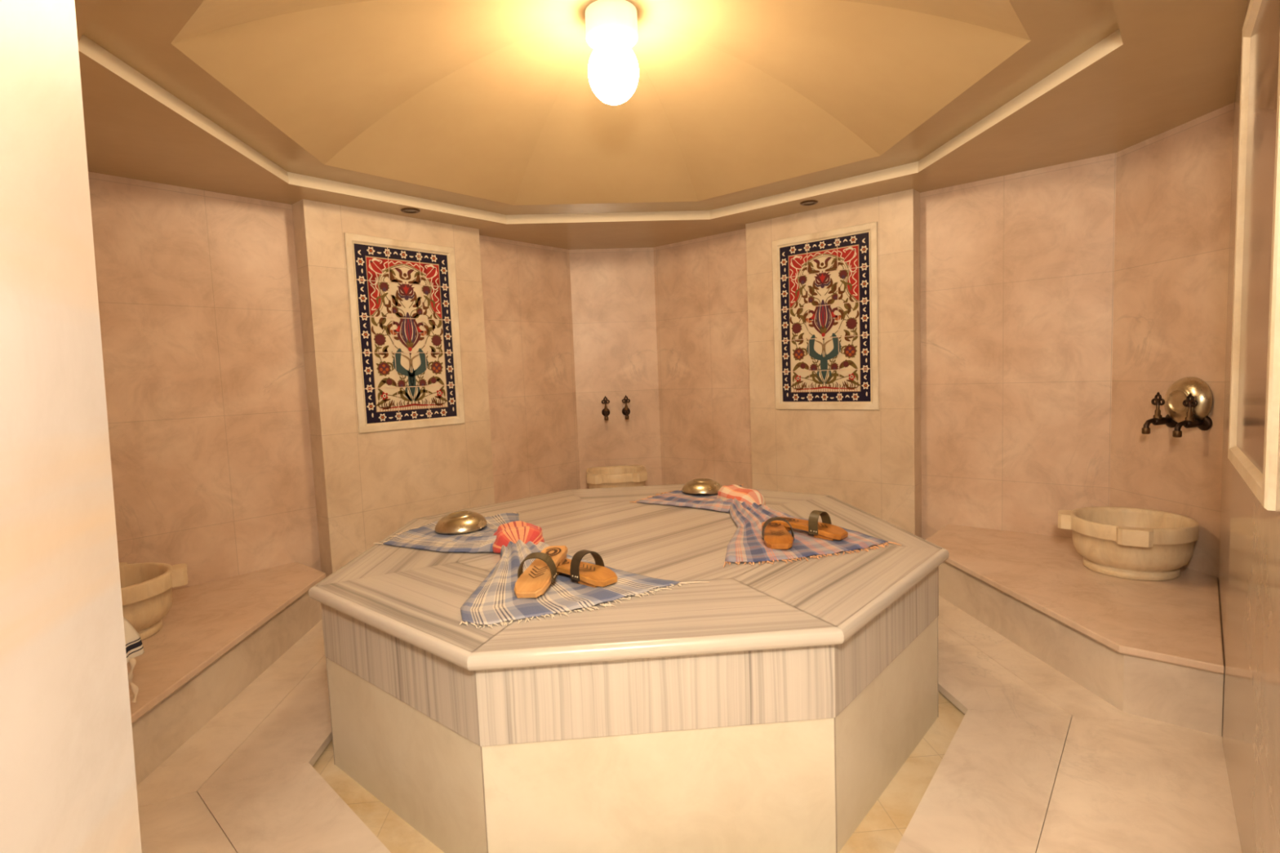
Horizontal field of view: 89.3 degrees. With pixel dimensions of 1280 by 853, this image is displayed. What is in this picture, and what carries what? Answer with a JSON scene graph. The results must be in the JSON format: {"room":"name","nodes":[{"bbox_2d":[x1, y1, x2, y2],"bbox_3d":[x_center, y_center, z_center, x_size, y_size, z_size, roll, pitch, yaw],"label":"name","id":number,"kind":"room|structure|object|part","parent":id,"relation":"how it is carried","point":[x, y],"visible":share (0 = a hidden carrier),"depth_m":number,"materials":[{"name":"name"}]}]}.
{"room":"spa","nodes":[
{"label":"spa","id":0,"kind":"room"},
{"bbox_2d":[0,0,142,852],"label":"wall","id":1,"kind":"structure","parent":0,"point":[68,780],"depth_m":0.28,"materials":[{"name":"stone"}]},
{"bbox_2d":[88,171,580,590],"bbox_3d":[-1.532,-0.176,4.109,0.120,2.288,2.975,2,6,41],"label":"wall","id":2,"kind":"structure","parent":0,"point":[198,300],"depth_m":3.35,"materials":[{"name":"stone"}]},
{"bbox_2d":[78,29,1123,224],"bbox_3d":[-0.084,-1.242,2.637,3.208,0.059,3.208,-3,5,-4],"label":"trim","id":3,"kind":"structure","parent":2,"relation":"attached to","point":[86,46],"depth_m":3.26,"materials":[{"name":"beige paint"}]},
{"bbox_2d":[291,199,494,577],"bbox_3d":[-1.443,-0.156,4.008,0.148,2.258,1.116,2,6,41],"label":"wall","id":4,"kind":"structure","parent":0,"point":[368,486],"depth_m":3.75,"materials":[{"name":"stone"}]},
{"bbox_2d":[343,232,464,433],"bbox_3d":[-1.397,-0.551,3.923,0.014,1.126,0.704,2,6,41],"label":"tile panel","id":5,"kind":"object","parent":4,"relation":"attached to","point":[402,295],"visible":1,"depth_m":3.90,"materials":[{"name":"tile"}]},
{"bbox_2d":[568,247,662,488],"bbox_3d":[-0.188,-0.322,5.272,0.667,2.288,0.120,-3,5,-4],"label":"wall","id":6,"kind":"structure","parent":0,"point":[614,319],"depth_m":5.19,"materials":[{"name":"stone"}]},
{"bbox_2d":[601,395,609,420],"bbox_3d":[-0.272,-0.148,5.146,0.067,0.190,0.145,-3,5,-4],"label":"tap","id":7,"kind":"object","parent":6,"relation":"attached to","point":[606,412],"visible":1,"depth_m":5.14,"materials":[{"name":"brown metal"}]},
{"bbox_3d":[-0.274,-0.212,5.140,0.067,0.062,0.018,-3,5,-4],"label":"handle","id":8,"kind":"part","parent":7,"relation":"part of","materials":[{"name":"brown metal"}]},
{"bbox_3d":[-0.266,-0.086,5.113,0.032,0.070,0.067,-3,5,-4],"label":"spout","id":9,"kind":"part","parent":7,"relation":"part of","materials":[{"name":"brown metal"}]},
{"bbox_2d":[622,395,630,419],"bbox_3d":[-0.109,-0.156,5.158,0.067,0.190,0.145,-3,5,-4],"label":"tap","id":10,"kind":"object","parent":6,"relation":"attached to","point":[625,411],"visible":1,"depth_m":5.15,"materials":[{"name":"brown metal"}]},
{"bbox_3d":[-0.112,-0.219,5.151,0.067,0.062,0.018,-3,5,-4],"label":"handle","id":11,"kind":"part","parent":10,"relation":"part of","materials":[{"name":"brown metal"}]},
{"bbox_3d":[-0.104,-0.093,5.124,0.032,0.070,0.067,-3,5,-4],"label":"spout","id":12,"kind":"part","parent":10,"relation":"part of","materials":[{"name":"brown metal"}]},
{"bbox_2d":[74,0,1247,249],"bbox_3d":[-0.054,-1.379,2.688,4.994,0.320,4.997,-3,5,-4],"label":"ceiling","id":13,"kind":"structure","parent":0,"point":[1176,64],"depth_m":2.71,"materials":[{"name":"paint"}]},
{"bbox_2d":[400,208,420,213],"bbox_3d":[-1.333,-1.251,3.761,0.108,0.006,0.108,-3,5,-4],"label":"recessed light","id":14,"kind":"object","parent":13,"relation":"in","point":[410,211],"visible":1,"depth_m":3.76,"materials":[{"name":"brown metal"}]},
{"bbox_2d":[585,0,638,105],"bbox_3d":[-0.110,-1.493,2.616,0.212,0.364,0.212,-3,5,-4],"label":"globe lamp","id":15,"kind":"object","parent":13,"relation":"attached to","point":[611,25],"visible":0.98,"depth_m":2.54,"materials":[{"name":"white glass"}]},
{"bbox_3d":[-0.107,-1.431,2.621,0.205,0.240,0.205,-3,5,-4],"label":"globe","id":16,"kind":"part","parent":15,"relation":"part of","materials":[{"name":"white glass"}]},
{"bbox_2d":[800,200,817,205],"bbox_3d":[1.028,-1.359,3.942,0.108,0.006,0.108,-3,5,-4],"label":"recessed light","id":17,"kind":"object","parent":13,"relation":"in","point":[811,202],"visible":1,"depth_m":3.93,"materials":[{"name":"brown metal"}]},
{"bbox_2d":[136,595,1241,852],"bbox_3d":[0.029,0.976,3.029,6.000,0.035,5.700,-3,5,-4],"label":"floor","id":18,"kind":"structure","parent":0,"point":[1019,756],"depth_m":1.91,"materials":[{"name":"stone"}]},
{"bbox_2d":[126,561,325,786],"bbox_3d":[-1.985,0.949,2.664,0.811,0.235,1.896,-3,5,-4],"label":"stone bench","id":19,"kind":"object","parent":18,"relation":"on","point":[215,638],"visible":0.38,"depth_m":2.57,"materials":[{"name":"stone"}]},
{"bbox_2d":[119,562,187,640],"bbox_3d":[-2.123,0.724,2.573,0.462,0.239,0.462,-1,5,12],"label":"stone basin","id":20,"kind":"object","parent":19,"relation":"on","point":[146,588],"visible":0.35,"depth_m":2.58,"materials":[{"name":"beige stone"}]},
{"bbox_3d":[-1.760,0.746,1.984,0.200,0.261,0.180,-3,5,-4],"label":"stool","id":21,"kind":"object","parent":19,"relation":"on","visible":0},
{"bbox_2d":[123,617,144,702],"bbox_3d":[-1.728,0.736,1.985,0.315,0.266,0.174,-3,5,-4],"label":"hand towel","id":22,"kind":"object","parent":21,"relation":"on","point":[134,645],"visible":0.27,"depth_m":2.04,"materials":[{"name":"beige fabric"}]},
{"bbox_3d":[-1.583,0.791,2.020,0.022,0.140,0.030,0,5,21],"label":"cord","id":23,"kind":"part","parent":22,"relation":"part of","materials":[{"name":"beige fabric"}]},
{"bbox_2d":[308,484,949,852],"bbox_3d":[-0.025,0.725,2.633,2.113,0.601,2.180,-3,5,-4],"label":"platform","id":24,"kind":"object","parent":18,"relation":"on","point":[765,708],"visible":0.85,"depth_m":1.63,"materials":[{"name":"beige stone"}]},
{"bbox_2d":[373,511,709,628],"bbox_3d":[-0.488,0.431,2.351,0.714,0.065,1.446,-5,5,-33],"label":"cloth","id":25,"kind":"object","parent":24,"relation":"on","point":[495,601],"visible":0.64,"depth_m":1.94,"materials":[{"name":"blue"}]},
{"bbox_2d":[435,511,487,534],"bbox_3d":[-0.754,0.397,2.730,0.215,0.064,0.215,-2,5,9],"label":"brass bowl","id":26,"kind":"object","parent":25,"relation":"on","point":[461,522],"visible":1,"depth_m":2.66,"materials":[{"name":"gold metal"}]},
{"bbox_2d":[492,520,544,553],"bbox_3d":[-0.462,0.409,2.450,0.196,0.084,0.203,-4,5,-16],"label":"band","id":27,"kind":"object","parent":25,"relation":"on","point":[513,531],"visible":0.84,"depth_m":2.38,"materials":[{"name":"red fabric"}]},
{"bbox_2d":[514,545,567,598],"bbox_3d":[-0.293,0.423,1.965,0.114,0.106,0.289,-1,5,11],"label":"sandal","id":28,"kind":"object","parent":25,"relation":"on","point":[534,582],"visible":1,"depth_m":1.90,"materials":[{"name":"brown wood"}]},
{"bbox_2d":[555,549,617,587],"bbox_3d":[-0.200,0.424,2.013,0.294,0.090,0.114,2,6,42],"label":"sandal","id":29,"kind":"object","parent":25,"relation":"on","point":[590,575],"visible":0.8,"depth_m":1.95,"materials":[{"name":"brown wood"}]},
{"bbox_2d":[629,484,901,567],"bbox_3d":[0.409,0.357,2.818,0.701,0.067,1.433,-3,5,-14],"label":"cloth","id":30,"kind":"object","parent":24,"relation":"on","point":[747,544],"visible":0.63,"depth_m":2.38,"materials":[{"name":"blue"}]},
{"bbox_2d":[681,478,721,494],"bbox_3d":[0.323,0.305,3.340,0.215,0.063,0.215,-1,5,12],"label":"brass bowl","id":31,"kind":"object","parent":30,"relation":"on","point":[700,486],"visible":0.91,"depth_m":3.27,"materials":[{"name":"gold metal"}]},
{"bbox_2d":[717,484,765,505],"bbox_3d":[0.462,0.325,3.011,0.149,0.090,0.292,-4,5,-26],"label":"band","id":32,"kind":"object","parent":30,"relation":"on","point":[732,491],"visible":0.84,"depth_m":2.94,"materials":[{"name":"fabric"}]},
{"bbox_2d":[761,516,794,549],"bbox_3d":[0.496,0.369,2.367,0.114,0.090,0.294,-2,5,5],"label":"sandal","id":33,"kind":"object","parent":30,"relation":"on","point":[775,535],"visible":0.98,"depth_m":2.29,"materials":[{"name":"orange wood"}]},
{"bbox_2d":[770,510,848,540],"bbox_3d":[0.624,0.356,2.425,0.293,0.093,0.114,2,6,43],"label":"sandal","id":34,"kind":"object","parent":30,"relation":"on","point":[824,530],"visible":0.84,"depth_m":2.37,"materials":[{"name":"orange wood"}]},
{"bbox_2d":[925,524,1224,736],"bbox_3d":[2.007,0.768,2.954,0.921,0.235,1.878,-3,5,-4],"label":"stone bench","id":35,"kind":"object","parent":18,"relation":"on","point":[1153,650],"visible":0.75,"depth_m":2.50,"materials":[{"name":"stone"}]},
{"bbox_2d":[1057,506,1199,581],"bbox_3d":[2.209,0.525,2.918,0.462,0.239,0.462,-3,5,-13],"label":"stone basin","id":36,"kind":"object","parent":35,"relation":"on","point":[1136,544],"visible":1,"depth_m":2.79,"materials":[{"name":"beige stone"}]},
{"bbox_3d":[-0.111,0.700,4.835,1.920,0.235,0.916,-3,5,-4],"label":"stone bench","id":37,"kind":"object","parent":18,"relation":"on","visible":0},
{"bbox_2d":[586,464,647,488],"bbox_3d":[-0.179,0.452,4.994,0.462,0.239,0.462,-3,5,-6],"label":"stone basin","id":38,"kind":"object","parent":37,"relation":"on","point":[619,476],"visible":0.59,"depth_m":4.80,"materials":[{"name":"beige stone"}]},
{"bbox_2d":[745,189,921,537],"bbox_3d":[1.230,-0.279,4.223,1.116,2.258,0.122,2,6,41],"label":"wall","id":39,"kind":"structure","parent":0,"point":[868,460],"depth_m":4.04,"materials":[{"name":"stone"}]},
{"bbox_2d":[772,222,879,409],"bbox_3d":[1.170,-0.669,4.140,0.704,1.126,0.014,2,6,41],"label":"tile panel","id":40,"kind":"object","parent":39,"relation":"attached to","point":[825,283],"visible":1,"depth_m":4.12,"materials":[{"name":"tile"}]},
{"bbox_2d":[653,152,1116,539],"bbox_3d":[1.313,-0.304,4.309,2.975,2.288,0.120,2,6,41],"label":"wall","id":41,"kind":"structure","parent":0,"point":[1017,269],"depth_m":3.66,"materials":[{"name":"stone"}]},
{"bbox_2d":[1109,102,1234,578],"bbox_3d":[2.481,-0.245,3.003,0.120,2.288,0.590,-3,5,-4],"label":"wall","id":42,"kind":"structure","parent":0,"point":[1173,203],"depth_m":2.93,"materials":[{"name":"stone"}]},
{"bbox_2d":[1141,391,1177,434],"bbox_3d":[2.360,-0.063,2.951,0.145,0.190,0.067,-3,5,-4],"label":"tap","id":43,"kind":"object","parent":42,"relation":"attached to","point":[1157,420],"visible":0.94,"depth_m":2.94,"materials":[{"name":"brown metal"}]},
{"bbox_3d":[2.324,-0.002,2.953,0.067,0.070,0.032,-3,5,-4],"label":"spout","id":44,"kind":"part","parent":43,"relation":"part of","materials":[{"name":"brown metal"}]},
{"bbox_3d":[2.356,-0.127,2.946,0.018,0.062,0.067,-3,5,-4],"label":"handle","id":45,"kind":"part","parent":43,"relation":"part of","materials":[{"name":"brown metal"}]},
{"bbox_2d":[1172,392,1212,437],"bbox_3d":[2.372,-0.051,2.793,0.145,0.190,0.067,-3,5,-4],"label":"tap","id":46,"kind":"object","parent":42,"relation":"attached to","point":[1206,424],"visible":0.99,"depth_m":2.79,"materials":[{"name":"brown metal"}]},
{"bbox_3d":[2.335,0.010,2.795,0.067,0.070,0.032,-3,5,-4],"label":"spout","id":47,"kind":"part","parent":46,"relation":"part of","materials":[{"name":"brown metal"}]},
{"bbox_2d":[1164,376,1212,422],"bbox_3d":[2.403,-0.111,2.862,0.065,0.215,0.215,-3,5,-4],"label":"brass bowl","id":48,"kind":"object","parent":46,"relation":"on","point":[1175,396],"visible":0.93,"depth_m":2.83,"materials":[{"name":"gold metal"}]},
{"bbox_3d":[2.368,-0.115,2.788,0.018,0.062,0.067,-3,5,-4],"label":"handle","id":49,"kind":"part","parent":46,"relation":"part of","materials":[{"name":"brown metal"}]},
{"bbox_2d":[1217,0,1279,852],"bbox_3d":[1.517,-0.086,1.502,0.152,2.288,3.046,1,6,39],"label":"wall","id":50,"kind":"structure","parent":0,"point":[1249,579],"depth_m":1.51,"materials":[{"name":"stone"}]},
{"bbox_2d":[1227,0,1279,511],"bbox_3d":[1.427,-0.460,1.501,0.016,1.180,0.775,1,6,38],"label":"framed panel","id":51,"kind":"object","parent":50,"relation":"attached to","point":[1255,376],"visible":1,"depth_m":1.50,"materials":[{"name":"stone"}]}
]}

